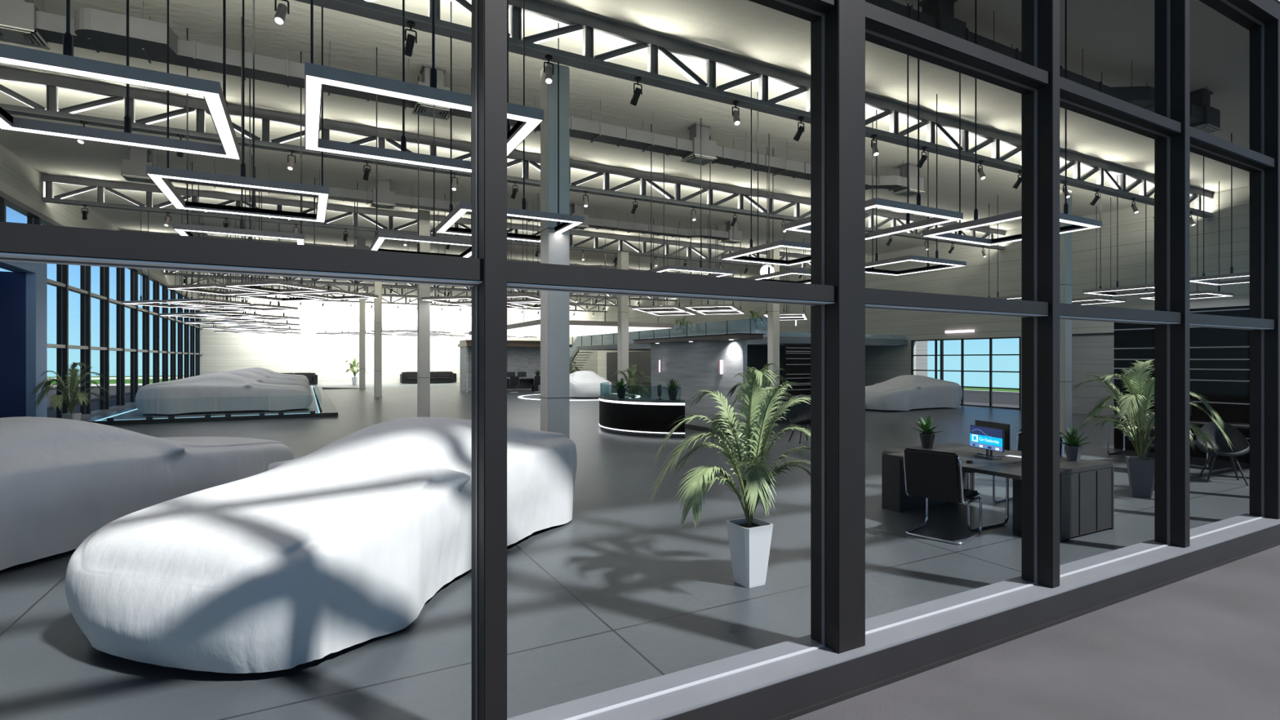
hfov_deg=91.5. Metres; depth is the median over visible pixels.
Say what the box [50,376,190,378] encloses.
path
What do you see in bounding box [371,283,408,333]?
pendant
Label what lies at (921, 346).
wall
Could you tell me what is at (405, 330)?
pendant
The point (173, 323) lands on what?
trim
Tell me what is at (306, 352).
wall
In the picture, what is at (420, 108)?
grille
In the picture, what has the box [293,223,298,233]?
spotlight
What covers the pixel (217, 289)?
roof truss
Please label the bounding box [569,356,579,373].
potted palm
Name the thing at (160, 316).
window
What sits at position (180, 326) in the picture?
trim
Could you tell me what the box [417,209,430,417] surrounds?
concrete column
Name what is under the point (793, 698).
trim
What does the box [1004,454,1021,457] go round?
paper sheet
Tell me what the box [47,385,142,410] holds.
road
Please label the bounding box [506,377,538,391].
desk
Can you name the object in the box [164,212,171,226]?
spotlight
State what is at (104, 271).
trim
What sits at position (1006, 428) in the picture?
monitor
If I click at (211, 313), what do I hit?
pendant
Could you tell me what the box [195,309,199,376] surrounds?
trim
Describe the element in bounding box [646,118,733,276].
pendant
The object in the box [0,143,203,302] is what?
wall
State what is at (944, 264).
pendant
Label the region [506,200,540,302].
pendant
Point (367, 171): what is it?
spotlight
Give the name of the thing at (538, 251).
spotlight
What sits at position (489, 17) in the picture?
window mullion
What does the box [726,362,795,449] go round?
potted palm
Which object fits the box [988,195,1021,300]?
pendant
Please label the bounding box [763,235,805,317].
pendant
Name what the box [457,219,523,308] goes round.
pendant
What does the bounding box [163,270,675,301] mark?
roof truss
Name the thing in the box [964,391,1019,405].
road
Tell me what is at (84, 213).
spotlight
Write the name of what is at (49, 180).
roof truss
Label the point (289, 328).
pendant
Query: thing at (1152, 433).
shell chair
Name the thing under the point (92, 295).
window
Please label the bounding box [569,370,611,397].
car
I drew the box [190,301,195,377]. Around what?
trim
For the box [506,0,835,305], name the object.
window
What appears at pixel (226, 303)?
pendant
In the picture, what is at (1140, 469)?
pot
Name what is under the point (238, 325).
pendant
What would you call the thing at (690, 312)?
pendant
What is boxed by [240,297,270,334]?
pendant
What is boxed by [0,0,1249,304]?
ceiling
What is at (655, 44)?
roof truss
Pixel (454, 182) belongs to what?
spotlight
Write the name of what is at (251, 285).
pendant
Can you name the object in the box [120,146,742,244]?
air duct
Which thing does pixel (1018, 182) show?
spotlight
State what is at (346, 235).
spotlight
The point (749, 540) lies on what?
pot
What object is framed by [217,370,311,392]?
car
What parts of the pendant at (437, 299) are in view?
rod, lamp frame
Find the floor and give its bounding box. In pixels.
[0,381,1249,719]
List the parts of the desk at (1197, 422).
leg frame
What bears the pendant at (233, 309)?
hanging from the ceiling
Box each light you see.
[94,385,319,421]
[598,398,684,405]
[599,424,684,433]
[945,329,974,333]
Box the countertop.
[598,394,684,403]
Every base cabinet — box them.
[881,442,974,512]
[1013,457,1114,542]
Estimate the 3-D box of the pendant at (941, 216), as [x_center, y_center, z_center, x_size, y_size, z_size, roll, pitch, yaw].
[2.975,-3.276,8.062,1.538,3.049,1.538,0,0,-28]
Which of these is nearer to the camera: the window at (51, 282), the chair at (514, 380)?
the window at (51, 282)
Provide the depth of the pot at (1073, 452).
6.71 m
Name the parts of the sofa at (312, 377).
backrest, armrest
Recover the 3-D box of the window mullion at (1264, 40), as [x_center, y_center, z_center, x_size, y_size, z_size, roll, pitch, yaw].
[6.792,-0.965,6.772,0.108,5.330,0.230,0,0,-28]
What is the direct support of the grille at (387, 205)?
attached to the air duct at (134, 169)
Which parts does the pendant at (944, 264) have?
rod, rod, lamp frame, rod, rod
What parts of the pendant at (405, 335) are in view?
rod, lamp frame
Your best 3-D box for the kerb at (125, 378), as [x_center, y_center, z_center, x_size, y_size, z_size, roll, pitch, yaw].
[-49.934,1.910,61.138,150.000,0.180,3.000,0,0,-28]
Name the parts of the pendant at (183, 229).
rod, lamp frame, rod, rod, rod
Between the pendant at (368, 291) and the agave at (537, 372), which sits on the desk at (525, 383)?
the agave at (537, 372)
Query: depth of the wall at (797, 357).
23.73 m
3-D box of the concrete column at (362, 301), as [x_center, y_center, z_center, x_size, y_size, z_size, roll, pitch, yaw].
[-17.243,-1.140,38.711,0.350,5.880,0.350,0,0,-28]
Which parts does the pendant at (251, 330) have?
lamp frame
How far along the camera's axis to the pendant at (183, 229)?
8.82 m
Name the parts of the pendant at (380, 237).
rod, rod, lamp frame, rod, rod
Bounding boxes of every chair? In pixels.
[506,376,519,392]
[530,376,540,391]
[787,404,810,444]
[902,448,982,544]
[992,430,1064,502]
[1136,424,1154,457]
[1146,411,1208,467]
[1195,421,1249,485]
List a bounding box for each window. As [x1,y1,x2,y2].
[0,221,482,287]
[47,278,66,348]
[68,285,88,349]
[90,292,107,350]
[109,297,123,351]
[124,303,136,351]
[137,306,148,352]
[149,311,158,352]
[159,314,167,353]
[168,316,174,353]
[176,319,182,354]
[182,321,188,354]
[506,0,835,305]
[865,1,1048,317]
[911,336,1021,409]
[1059,75,1181,324]
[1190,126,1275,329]
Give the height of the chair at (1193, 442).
0.899 m
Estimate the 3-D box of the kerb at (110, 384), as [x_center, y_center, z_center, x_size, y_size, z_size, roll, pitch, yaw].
[-41.665,1.900,45.771,150.000,0.200,0.500,0,0,-28]
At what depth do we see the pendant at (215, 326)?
35.25 m
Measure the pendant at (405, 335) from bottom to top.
3.049 m
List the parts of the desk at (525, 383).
panel, panel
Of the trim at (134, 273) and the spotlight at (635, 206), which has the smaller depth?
the spotlight at (635, 206)
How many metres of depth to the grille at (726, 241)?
21.58 m
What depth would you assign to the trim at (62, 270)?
17.71 m
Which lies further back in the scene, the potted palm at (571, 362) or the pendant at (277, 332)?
the pendant at (277, 332)
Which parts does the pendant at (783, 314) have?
rod, lamp frame, rod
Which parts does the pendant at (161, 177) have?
rod, lamp frame, rod, rod, rod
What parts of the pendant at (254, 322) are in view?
lamp frame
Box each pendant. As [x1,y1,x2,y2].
[0,0,240,159]
[121,208,206,307]
[146,0,328,222]
[160,270,226,317]
[165,204,250,306]
[166,162,269,294]
[173,17,304,244]
[181,217,256,311]
[184,273,236,324]
[195,234,261,316]
[202,277,248,329]
[204,273,265,320]
[214,273,268,324]
[214,329,253,333]
[222,223,297,310]
[224,273,271,326]
[225,155,327,293]
[227,274,274,328]
[235,191,324,301]
[235,326,268,331]
[237,284,277,333]
[239,275,299,319]
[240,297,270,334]
[249,275,300,325]
[257,275,300,330]
[270,287,301,333]
[289,177,378,299]
[304,0,543,173]
[315,293,349,334]
[337,293,359,335]
[338,329,373,334]
[364,290,392,335]
[368,47,471,257]
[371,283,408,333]
[395,332,417,333]
[396,283,433,332]
[396,292,417,336]
[415,285,450,333]
[421,193,471,304]
[430,333,450,336]
[435,0,583,242]
[435,299,465,337]
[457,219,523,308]
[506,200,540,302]
[506,297,525,337]
[510,220,574,307]
[511,298,536,337]
[631,217,685,311]
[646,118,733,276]
[646,235,695,315]
[684,214,737,311]
[696,237,744,314]
[721,81,810,266]
[744,133,810,284]
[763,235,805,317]
[779,248,807,319]
[783,0,963,239]
[865,93,966,275]
[922,0,1102,245]
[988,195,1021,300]
[1071,197,1125,304]
[1082,174,1154,296]
[1139,181,1233,299]
[1190,133,1249,284]
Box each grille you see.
[0,23,50,49]
[120,173,154,183]
[370,201,395,208]
[412,102,453,119]
[572,225,589,229]
[680,153,717,165]
[720,239,742,244]
[892,188,924,196]
[1193,123,1222,133]
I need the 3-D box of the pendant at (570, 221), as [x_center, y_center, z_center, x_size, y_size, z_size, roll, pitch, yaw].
[-1.760,-3.276,8.251,1.538,3.049,1.538,0,0,-28]
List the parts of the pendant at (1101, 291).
rod, rod, lamp frame, rod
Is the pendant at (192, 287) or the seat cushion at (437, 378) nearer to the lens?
the pendant at (192, 287)
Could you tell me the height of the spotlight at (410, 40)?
0.380 m
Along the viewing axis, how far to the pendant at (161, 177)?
6.54 m
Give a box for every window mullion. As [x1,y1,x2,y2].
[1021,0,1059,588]
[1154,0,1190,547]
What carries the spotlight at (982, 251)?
hanging from the roof truss at (116, 94)
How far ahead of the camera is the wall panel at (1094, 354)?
20.59 m
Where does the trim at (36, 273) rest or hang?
attached to the wall at (19, 180)
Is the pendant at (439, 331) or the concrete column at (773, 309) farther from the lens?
the pendant at (439, 331)
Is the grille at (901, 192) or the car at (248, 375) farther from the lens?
the car at (248, 375)
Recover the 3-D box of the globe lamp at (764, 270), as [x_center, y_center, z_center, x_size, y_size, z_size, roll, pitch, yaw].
[2.862,-3.315,14.032,0.310,2.970,0.310,0,0,-28]
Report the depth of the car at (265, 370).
35.60 m
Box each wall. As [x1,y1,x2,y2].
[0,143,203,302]
[200,288,597,385]
[597,185,1249,386]
[632,333,765,436]
[784,343,810,396]
[915,341,927,376]
[1113,305,1249,463]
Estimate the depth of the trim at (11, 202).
15.78 m
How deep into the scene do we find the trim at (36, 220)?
15.84 m
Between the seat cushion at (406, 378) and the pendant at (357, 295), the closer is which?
the pendant at (357, 295)
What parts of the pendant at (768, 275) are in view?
rod, rod, lamp frame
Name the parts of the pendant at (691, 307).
rod, rod, lamp frame, rod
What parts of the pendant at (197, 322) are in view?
lamp frame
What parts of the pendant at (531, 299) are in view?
lamp frame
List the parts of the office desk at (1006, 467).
leg frame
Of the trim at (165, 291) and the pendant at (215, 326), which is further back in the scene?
the pendant at (215, 326)
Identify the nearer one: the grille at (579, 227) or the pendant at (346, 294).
the grille at (579, 227)
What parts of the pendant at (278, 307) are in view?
lamp frame, rod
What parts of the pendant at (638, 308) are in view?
rod, rod, lamp frame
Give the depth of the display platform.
19.01 m
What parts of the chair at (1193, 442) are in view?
seat, floor frame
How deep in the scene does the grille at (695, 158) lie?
12.73 m
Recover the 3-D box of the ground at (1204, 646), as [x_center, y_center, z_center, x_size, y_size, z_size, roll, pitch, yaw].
[4.438,1.925,-2.972,85.000,0.020,14.560,0,0,-28]
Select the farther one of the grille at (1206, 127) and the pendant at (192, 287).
the pendant at (192, 287)
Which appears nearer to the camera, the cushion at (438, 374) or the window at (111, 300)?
the window at (111, 300)
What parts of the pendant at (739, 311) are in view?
rod, lamp frame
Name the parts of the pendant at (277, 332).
lamp frame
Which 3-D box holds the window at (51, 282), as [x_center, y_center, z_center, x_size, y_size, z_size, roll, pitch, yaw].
[-15.942,-0.965,16.821,0.175,5.330,2.013,0,0,-28]
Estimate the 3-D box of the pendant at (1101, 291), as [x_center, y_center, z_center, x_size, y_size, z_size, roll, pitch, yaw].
[12.646,-3.276,16.026,1.538,3.049,1.538,0,0,-28]
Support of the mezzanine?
on the floor
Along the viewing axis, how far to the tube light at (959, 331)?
24.66 m
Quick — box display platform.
[81,385,372,425]
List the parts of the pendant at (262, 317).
lamp frame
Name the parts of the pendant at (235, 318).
lamp frame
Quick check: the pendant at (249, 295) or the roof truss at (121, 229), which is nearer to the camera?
the pendant at (249, 295)
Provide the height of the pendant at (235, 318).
3.049 m
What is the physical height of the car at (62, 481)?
1.221 m
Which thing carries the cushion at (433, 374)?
on the sofa at (407, 377)
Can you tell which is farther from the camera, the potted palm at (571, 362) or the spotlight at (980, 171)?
the potted palm at (571, 362)
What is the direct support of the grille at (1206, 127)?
attached to the air duct at (939, 15)
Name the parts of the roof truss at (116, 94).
post, post, post, post, post, post, post, post, post, post, post, post, post, post, post, post, post, post, post, post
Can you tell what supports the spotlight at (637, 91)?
hanging from the roof truss at (655, 44)
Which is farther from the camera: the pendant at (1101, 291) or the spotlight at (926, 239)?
the spotlight at (926, 239)
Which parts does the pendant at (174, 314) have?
rod, rod, lamp frame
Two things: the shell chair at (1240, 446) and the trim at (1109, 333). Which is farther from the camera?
the trim at (1109, 333)
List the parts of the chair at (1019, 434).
floor frame, backrest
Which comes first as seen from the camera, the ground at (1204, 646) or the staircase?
the ground at (1204, 646)
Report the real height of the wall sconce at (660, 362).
0.340 m
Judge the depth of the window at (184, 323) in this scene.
35.66 m
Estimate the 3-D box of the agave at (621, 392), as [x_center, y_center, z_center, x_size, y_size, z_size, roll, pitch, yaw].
[-0.459,0.688,15.518,0.426,0.533,0.473,0,0,39]
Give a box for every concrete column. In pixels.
[359,298,365,389]
[373,281,382,397]
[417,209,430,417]
[539,62,569,439]
[617,251,628,398]
[767,249,779,396]
[1059,190,1072,435]
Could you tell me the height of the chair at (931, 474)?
0.899 m
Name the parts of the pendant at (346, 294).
rod, rod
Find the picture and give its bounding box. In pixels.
[969,441,1002,451]
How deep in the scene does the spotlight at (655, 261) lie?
24.70 m
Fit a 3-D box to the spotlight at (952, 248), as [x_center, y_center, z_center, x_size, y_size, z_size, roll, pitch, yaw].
[10.874,-3.910,21.794,0.207,0.380,0.132,0,0,39]
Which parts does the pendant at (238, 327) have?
lamp frame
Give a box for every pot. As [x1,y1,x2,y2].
[61,413,81,420]
[351,377,358,385]
[617,389,626,398]
[667,390,677,399]
[726,517,773,587]
[753,329,759,333]
[920,432,934,448]
[1064,444,1082,461]
[1125,456,1154,497]
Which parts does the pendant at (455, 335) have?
rod, lamp frame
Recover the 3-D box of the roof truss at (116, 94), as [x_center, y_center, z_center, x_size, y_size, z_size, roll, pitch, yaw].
[0.818,-4.450,16.364,28.850,0.700,0.215,0,0,-28]
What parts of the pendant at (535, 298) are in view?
lamp frame, rod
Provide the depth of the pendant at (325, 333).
42.79 m
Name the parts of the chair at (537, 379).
backrest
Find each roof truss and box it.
[0,66,1005,250]
[41,173,810,271]
[120,229,742,278]
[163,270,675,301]
[183,275,638,306]
[200,288,607,312]
[293,0,1213,217]
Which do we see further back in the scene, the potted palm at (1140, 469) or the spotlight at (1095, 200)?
the spotlight at (1095, 200)
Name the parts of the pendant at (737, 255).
rod, rod, lamp frame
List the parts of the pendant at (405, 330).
rod, lamp frame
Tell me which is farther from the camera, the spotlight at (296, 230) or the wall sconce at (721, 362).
the spotlight at (296, 230)
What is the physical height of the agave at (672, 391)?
0.533 m
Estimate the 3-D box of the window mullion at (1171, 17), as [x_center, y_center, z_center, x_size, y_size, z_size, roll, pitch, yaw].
[4.916,-0.965,5.763,0.108,5.330,0.230,0,0,-28]
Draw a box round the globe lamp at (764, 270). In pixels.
[760,146,773,278]
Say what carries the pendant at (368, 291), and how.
hanging from the ceiling
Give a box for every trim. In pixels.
[0,190,200,302]
[0,198,5,222]
[0,261,47,417]
[0,271,26,417]
[26,216,40,224]
[56,263,68,418]
[80,265,90,413]
[80,401,135,419]
[99,266,109,409]
[115,267,124,405]
[130,270,137,402]
[142,275,149,386]
[152,281,159,383]
[162,286,168,382]
[170,290,176,380]
[177,294,182,379]
[183,297,189,377]
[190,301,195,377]
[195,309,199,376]
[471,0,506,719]
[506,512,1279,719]
[661,524,1279,719]
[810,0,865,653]
[940,340,943,380]
[1071,332,1114,335]
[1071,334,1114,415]
[1199,0,1279,31]
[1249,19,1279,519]
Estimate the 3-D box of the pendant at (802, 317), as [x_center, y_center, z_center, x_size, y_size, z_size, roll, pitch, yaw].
[6.306,-3.276,26.582,1.538,3.049,1.538,0,0,17]
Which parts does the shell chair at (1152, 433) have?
leg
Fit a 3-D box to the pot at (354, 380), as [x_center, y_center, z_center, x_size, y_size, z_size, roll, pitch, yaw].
[-20.381,1.509,44.563,0.348,0.582,0.348,0,0,3]
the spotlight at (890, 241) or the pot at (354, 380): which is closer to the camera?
the spotlight at (890, 241)
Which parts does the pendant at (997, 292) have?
rod, rod, lamp frame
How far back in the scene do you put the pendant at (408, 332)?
41.65 m
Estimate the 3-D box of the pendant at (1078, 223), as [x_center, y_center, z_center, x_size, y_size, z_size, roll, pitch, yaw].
[5.037,-3.276,8.514,1.538,3.049,1.538,0,0,-28]
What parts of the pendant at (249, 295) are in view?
rod, rod, lamp frame, rod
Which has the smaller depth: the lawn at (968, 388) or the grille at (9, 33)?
the grille at (9, 33)
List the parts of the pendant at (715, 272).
rod, rod, lamp frame, rod, rod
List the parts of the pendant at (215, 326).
lamp frame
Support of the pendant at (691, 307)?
hanging from the ceiling
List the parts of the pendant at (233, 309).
rod, rod, lamp frame, rod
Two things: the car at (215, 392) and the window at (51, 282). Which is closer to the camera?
the window at (51, 282)
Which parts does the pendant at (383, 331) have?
lamp frame, rod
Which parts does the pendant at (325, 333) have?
rod, lamp frame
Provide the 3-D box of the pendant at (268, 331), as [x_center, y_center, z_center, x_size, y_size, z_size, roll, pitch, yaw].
[-24.126,-3.276,39.346,1.538,3.049,1.538,0,0,17]
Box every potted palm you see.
[31,362,109,420]
[341,355,368,385]
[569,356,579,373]
[610,364,651,398]
[648,366,810,587]
[675,315,695,336]
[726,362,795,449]
[741,306,766,333]
[1070,360,1232,497]
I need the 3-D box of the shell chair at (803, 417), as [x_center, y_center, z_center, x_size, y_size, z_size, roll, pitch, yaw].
[3.584,1.369,13.623,0.624,0.872,0.594,0,0,-18]
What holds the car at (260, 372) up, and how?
on the display platform
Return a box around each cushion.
[293,372,311,378]
[404,371,417,377]
[405,377,417,379]
[430,371,435,377]
[435,371,450,377]
[436,377,451,379]
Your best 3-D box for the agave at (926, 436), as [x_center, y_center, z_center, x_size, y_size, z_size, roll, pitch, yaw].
[3.583,0.885,7.763,0.364,0.410,0.328,0,0,-28]
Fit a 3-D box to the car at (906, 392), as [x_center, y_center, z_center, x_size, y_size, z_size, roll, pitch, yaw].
[10.017,1.172,23.379,4.824,1.217,2.126,0,0,-30]
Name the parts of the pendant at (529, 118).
rod, rod, lamp frame, rod, rod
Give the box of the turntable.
[517,393,640,400]
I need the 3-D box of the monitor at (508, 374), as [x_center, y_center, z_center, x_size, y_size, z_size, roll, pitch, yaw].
[-7.335,0.870,35.367,0.520,0.380,0.140,0,0,-28]
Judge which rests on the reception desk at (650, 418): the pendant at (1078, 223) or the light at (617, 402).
the light at (617, 402)
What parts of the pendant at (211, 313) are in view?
lamp frame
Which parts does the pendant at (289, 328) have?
lamp frame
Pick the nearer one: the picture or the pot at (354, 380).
the picture
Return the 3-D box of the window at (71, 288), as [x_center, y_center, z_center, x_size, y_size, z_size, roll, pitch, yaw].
[-16.948,-0.965,18.690,0.175,5.330,2.013,0,0,-28]
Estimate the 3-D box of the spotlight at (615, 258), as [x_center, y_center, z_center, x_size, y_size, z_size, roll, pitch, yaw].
[-0.949,-3.910,23.949,0.207,0.380,0.132,0,0,39]
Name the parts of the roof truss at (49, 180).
post, post, post, post, post, post, post, post, post, post, post, post, post, post, post, post, post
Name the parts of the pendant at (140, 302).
rod, rod, lamp frame, rod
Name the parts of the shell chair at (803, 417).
leg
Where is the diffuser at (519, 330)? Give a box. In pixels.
[470,324,666,337]
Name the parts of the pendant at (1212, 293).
lamp frame, rod, rod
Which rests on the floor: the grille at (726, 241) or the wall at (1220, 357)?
the wall at (1220, 357)
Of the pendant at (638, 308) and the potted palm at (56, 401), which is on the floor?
the potted palm at (56, 401)
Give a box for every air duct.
[0,0,924,196]
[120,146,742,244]
[190,222,617,269]
[865,0,1222,133]
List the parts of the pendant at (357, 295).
rod, rod, lamp frame, rod, rod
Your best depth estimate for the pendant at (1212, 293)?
16.95 m
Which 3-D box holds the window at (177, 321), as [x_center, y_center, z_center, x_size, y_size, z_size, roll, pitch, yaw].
[-24.996,-0.965,33.646,0.175,5.330,2.013,0,0,-28]
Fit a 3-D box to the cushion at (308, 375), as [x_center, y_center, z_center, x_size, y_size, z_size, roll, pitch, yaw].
[-23.835,1.130,44.102,1.100,0.460,0.260,0,0,-28]
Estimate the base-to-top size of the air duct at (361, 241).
0.706 m
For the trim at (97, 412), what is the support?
attached to the wall at (19, 180)
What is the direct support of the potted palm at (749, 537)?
on the floor
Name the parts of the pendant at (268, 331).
lamp frame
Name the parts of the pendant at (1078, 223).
rod, rod, lamp frame, rod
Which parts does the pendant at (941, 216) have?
lamp frame, rod, rod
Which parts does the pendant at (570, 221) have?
rod, lamp frame, rod, rod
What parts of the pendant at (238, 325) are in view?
lamp frame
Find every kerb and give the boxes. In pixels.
[47,377,183,380]
[47,383,142,386]
[964,389,1019,395]
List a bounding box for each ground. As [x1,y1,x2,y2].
[47,394,130,417]
[790,545,1279,719]
[964,401,1019,408]
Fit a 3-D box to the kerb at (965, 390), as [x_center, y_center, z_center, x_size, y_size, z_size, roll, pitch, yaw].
[18.499,1.900,39.799,0.300,0.200,47.440,0,0,-28]
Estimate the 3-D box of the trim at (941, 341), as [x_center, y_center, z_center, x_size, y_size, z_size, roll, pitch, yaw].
[13.417,-0.142,27.718,0.100,4.115,0.100,0,0,-28]
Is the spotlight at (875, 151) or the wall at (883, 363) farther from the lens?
the wall at (883, 363)
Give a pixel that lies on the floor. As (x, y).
(617, 594)
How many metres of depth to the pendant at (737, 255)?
10.49 m
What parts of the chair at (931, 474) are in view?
backrest, floor frame, seat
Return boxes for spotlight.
[76,120,88,143]
[81,204,88,219]
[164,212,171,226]
[176,134,183,157]
[222,217,229,227]
[274,0,289,25]
[287,150,295,169]
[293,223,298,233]
[342,228,348,240]
[363,160,370,180]
[404,20,417,56]
[451,173,457,191]
[511,181,518,199]
[534,245,539,257]
[543,54,553,84]
[581,249,584,260]
[582,191,588,207]
[613,253,617,262]
[630,76,642,106]
[631,198,637,213]
[653,256,657,266]
[691,206,696,221]
[730,212,737,226]
[732,100,740,125]
[782,218,786,231]
[793,116,804,141]
[871,134,879,155]
[885,234,892,245]
[916,146,927,168]
[924,238,927,249]
[948,242,954,253]
[977,160,985,179]
[981,246,986,257]
[1013,169,1021,189]
[1062,181,1070,198]
[1089,189,1100,205]
[1130,197,1138,213]
[1190,212,1195,226]
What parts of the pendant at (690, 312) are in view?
rod, lamp frame, rod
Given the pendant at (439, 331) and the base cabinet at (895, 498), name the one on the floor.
the base cabinet at (895, 498)
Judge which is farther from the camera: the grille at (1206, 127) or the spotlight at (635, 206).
the spotlight at (635, 206)
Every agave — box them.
[535,369,540,376]
[613,377,631,398]
[665,377,680,399]
[911,414,943,448]
[1059,426,1089,461]
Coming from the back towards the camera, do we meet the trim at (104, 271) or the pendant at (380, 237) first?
the trim at (104, 271)
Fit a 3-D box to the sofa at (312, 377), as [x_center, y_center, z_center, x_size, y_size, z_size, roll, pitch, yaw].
[-24.701,1.350,43.368,4.040,0.900,0.950,0,0,-28]
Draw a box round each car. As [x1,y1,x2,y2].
[0,416,293,570]
[65,417,577,673]
[134,373,312,414]
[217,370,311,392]
[234,368,310,386]
[245,367,309,382]
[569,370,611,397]
[865,374,962,410]
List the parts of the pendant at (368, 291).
rod, lamp frame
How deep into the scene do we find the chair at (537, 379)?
35.03 m
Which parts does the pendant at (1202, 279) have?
rod, lamp frame, rod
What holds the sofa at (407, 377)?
on the floor
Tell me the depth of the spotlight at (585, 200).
15.14 m
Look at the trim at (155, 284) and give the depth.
28.93 m
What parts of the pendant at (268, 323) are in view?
lamp frame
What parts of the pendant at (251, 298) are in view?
lamp frame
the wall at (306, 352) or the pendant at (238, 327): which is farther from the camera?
the wall at (306, 352)
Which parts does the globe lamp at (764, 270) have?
rod, globe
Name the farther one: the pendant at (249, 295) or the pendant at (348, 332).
the pendant at (348, 332)
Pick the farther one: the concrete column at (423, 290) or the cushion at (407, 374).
the cushion at (407, 374)
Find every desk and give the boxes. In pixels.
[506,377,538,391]
[598,394,684,438]
[885,445,1062,531]
[1093,413,1249,454]
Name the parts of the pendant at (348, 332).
lamp frame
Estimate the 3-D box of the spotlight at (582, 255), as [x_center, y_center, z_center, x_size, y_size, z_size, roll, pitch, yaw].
[-2.127,-3.906,23.239,0.127,0.389,0.182,0,0,1]
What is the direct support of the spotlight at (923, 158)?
hanging from the roof truss at (655, 44)
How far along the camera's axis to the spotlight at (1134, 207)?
15.78 m
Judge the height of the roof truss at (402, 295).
0.700 m
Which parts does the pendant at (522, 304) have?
rod, lamp frame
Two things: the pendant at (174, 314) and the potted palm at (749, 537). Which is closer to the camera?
the potted palm at (749, 537)
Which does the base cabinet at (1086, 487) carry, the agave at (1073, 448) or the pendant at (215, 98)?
the agave at (1073, 448)
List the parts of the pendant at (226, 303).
lamp frame, rod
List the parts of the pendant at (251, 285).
rod, rod, lamp frame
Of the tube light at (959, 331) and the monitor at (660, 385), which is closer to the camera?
the monitor at (660, 385)
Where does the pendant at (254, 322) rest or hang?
hanging from the ceiling
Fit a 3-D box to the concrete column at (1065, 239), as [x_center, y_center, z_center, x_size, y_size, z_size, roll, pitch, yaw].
[10.204,-1.140,15.098,0.350,5.880,0.350,0,0,-28]
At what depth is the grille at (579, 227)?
19.30 m
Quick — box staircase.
[569,346,592,370]
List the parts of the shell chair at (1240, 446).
leg, leg, leg, leg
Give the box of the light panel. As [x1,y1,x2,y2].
[468,239,673,337]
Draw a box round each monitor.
[506,372,515,377]
[517,372,526,378]
[656,384,663,399]
[969,424,1004,459]
[975,419,1010,457]
[1190,399,1191,416]
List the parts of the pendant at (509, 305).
lamp frame, rod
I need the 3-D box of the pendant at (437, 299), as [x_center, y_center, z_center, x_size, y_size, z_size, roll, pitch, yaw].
[-5.411,-3.276,18.665,1.538,3.049,1.538,0,0,17]
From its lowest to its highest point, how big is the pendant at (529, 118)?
3.049 m
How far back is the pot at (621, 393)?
15.46 m
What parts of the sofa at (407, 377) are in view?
armrest, armrest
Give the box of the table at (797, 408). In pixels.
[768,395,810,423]
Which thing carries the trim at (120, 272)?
attached to the wall at (19, 180)
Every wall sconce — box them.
[657,360,662,372]
[719,360,723,373]
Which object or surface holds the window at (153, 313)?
in the wall at (19, 180)
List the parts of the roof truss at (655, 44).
post, post, post, post, post, post, post, post, post, post, post, post, post, post, post, post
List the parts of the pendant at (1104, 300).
rod, lamp frame, rod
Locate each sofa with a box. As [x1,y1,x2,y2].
[281,372,317,385]
[400,371,456,383]
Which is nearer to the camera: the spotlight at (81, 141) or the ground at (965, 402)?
the spotlight at (81, 141)
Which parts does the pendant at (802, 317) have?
rod, lamp frame, rod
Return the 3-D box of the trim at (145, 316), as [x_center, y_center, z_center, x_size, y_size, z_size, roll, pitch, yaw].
[-21.473,-0.965,27.104,0.230,5.330,0.118,0,0,-28]
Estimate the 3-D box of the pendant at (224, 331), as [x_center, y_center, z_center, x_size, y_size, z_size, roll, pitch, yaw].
[-25.914,-3.276,39.883,1.538,3.049,1.538,0,0,17]
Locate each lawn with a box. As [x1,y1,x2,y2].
[47,375,190,377]
[50,378,177,384]
[964,387,1019,391]
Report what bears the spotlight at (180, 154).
hanging from the roof truss at (116, 94)
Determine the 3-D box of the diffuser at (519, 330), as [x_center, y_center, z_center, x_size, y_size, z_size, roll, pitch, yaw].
[-3.833,-1.313,29.280,5.580,0.010,11.280,0,0,-28]
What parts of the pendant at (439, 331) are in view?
lamp frame, rod, rod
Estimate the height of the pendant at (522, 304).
3.049 m
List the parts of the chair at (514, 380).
backrest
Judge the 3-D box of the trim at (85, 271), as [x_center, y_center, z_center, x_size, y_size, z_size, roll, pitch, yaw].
[-17.449,-0.965,19.626,0.230,5.330,0.118,0,0,-28]
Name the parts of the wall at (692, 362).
wall panel, skirting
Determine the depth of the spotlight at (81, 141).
10.69 m
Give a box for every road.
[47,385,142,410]
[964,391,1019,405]
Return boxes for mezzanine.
[572,318,907,397]
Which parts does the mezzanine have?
dark panel, rail post, rail post, dark panel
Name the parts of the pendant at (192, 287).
rod, rod, lamp frame, rod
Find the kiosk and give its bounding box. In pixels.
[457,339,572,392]

